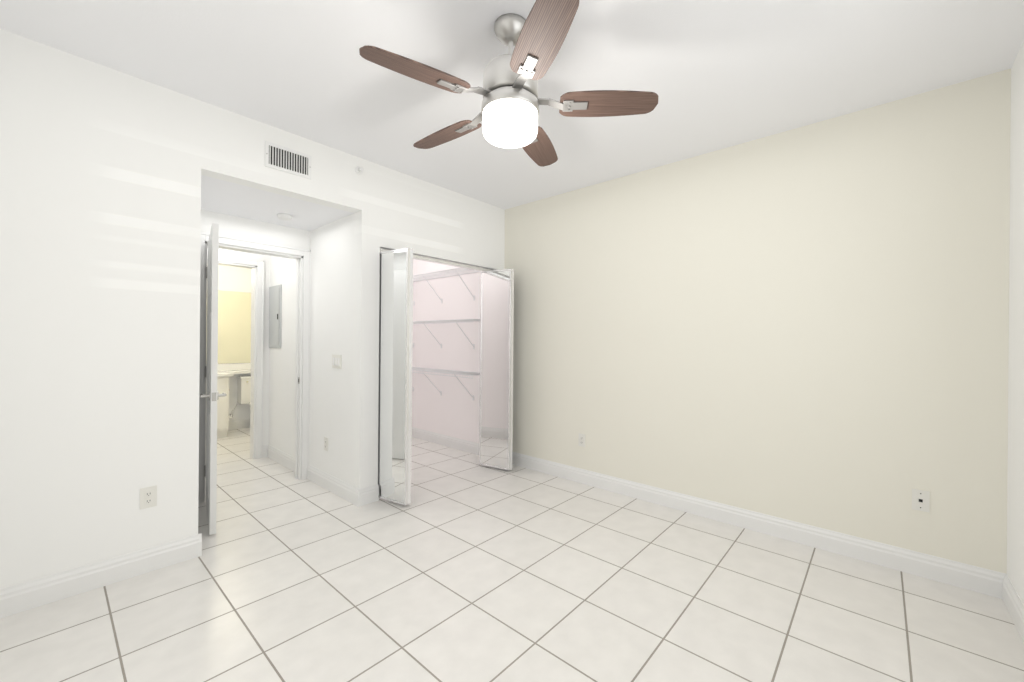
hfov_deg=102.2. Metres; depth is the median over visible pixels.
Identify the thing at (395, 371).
bifold closet door
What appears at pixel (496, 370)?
bifold closet door
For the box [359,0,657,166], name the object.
ceiling fan
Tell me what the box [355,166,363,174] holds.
detector
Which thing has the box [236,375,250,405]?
toilet
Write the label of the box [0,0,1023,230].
ceiling
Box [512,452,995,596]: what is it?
baseboard
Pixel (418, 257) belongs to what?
door frame
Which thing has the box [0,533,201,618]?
baseboard
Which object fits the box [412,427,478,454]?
baseboard
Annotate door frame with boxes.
[198,232,310,503]
[380,248,493,271]
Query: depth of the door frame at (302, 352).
3.90 m
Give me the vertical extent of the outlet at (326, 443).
0.117 m
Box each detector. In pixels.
[277,213,291,220]
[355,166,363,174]
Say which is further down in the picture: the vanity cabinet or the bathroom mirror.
the vanity cabinet
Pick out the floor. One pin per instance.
(464, 566)
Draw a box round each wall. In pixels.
[0,29,503,588]
[504,69,1007,571]
[1000,42,1023,603]
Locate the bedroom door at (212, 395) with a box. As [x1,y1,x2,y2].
[200,223,226,534]
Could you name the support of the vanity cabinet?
on the floor
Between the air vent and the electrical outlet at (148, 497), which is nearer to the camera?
the electrical outlet at (148, 497)
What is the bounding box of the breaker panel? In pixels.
[269,285,281,347]
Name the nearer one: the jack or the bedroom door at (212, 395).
the jack
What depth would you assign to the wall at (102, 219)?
2.34 m
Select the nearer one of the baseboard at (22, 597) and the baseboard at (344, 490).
the baseboard at (22, 597)
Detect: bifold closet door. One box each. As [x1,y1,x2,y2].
[378,248,412,505]
[479,269,513,469]
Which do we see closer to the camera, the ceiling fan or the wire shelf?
the ceiling fan
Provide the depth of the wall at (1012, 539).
2.06 m
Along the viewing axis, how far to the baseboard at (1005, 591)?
2.01 m
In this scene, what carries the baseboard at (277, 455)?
attached to the wall at (102, 219)
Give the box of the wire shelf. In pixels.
[412,268,480,399]
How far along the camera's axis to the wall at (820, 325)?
2.75 m
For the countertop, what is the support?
on the vanity cabinet
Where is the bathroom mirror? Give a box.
[206,290,250,363]
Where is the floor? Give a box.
[0,428,1023,681]
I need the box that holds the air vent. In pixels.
[265,141,311,178]
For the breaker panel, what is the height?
0.680 m
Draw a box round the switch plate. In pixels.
[332,355,341,368]
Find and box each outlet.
[140,485,156,509]
[324,437,327,450]
[578,433,584,446]
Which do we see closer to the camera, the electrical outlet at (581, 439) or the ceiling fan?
the ceiling fan
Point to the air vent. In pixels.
(286, 159)
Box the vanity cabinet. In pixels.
[217,376,228,437]
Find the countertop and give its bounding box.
[218,363,250,376]
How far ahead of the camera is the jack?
2.35 m
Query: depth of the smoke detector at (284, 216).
3.40 m
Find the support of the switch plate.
attached to the wall at (102, 219)
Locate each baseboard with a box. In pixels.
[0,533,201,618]
[229,418,249,429]
[264,445,293,470]
[307,464,363,506]
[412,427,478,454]
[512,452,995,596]
[996,571,1023,642]
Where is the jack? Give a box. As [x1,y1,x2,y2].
[912,489,929,512]

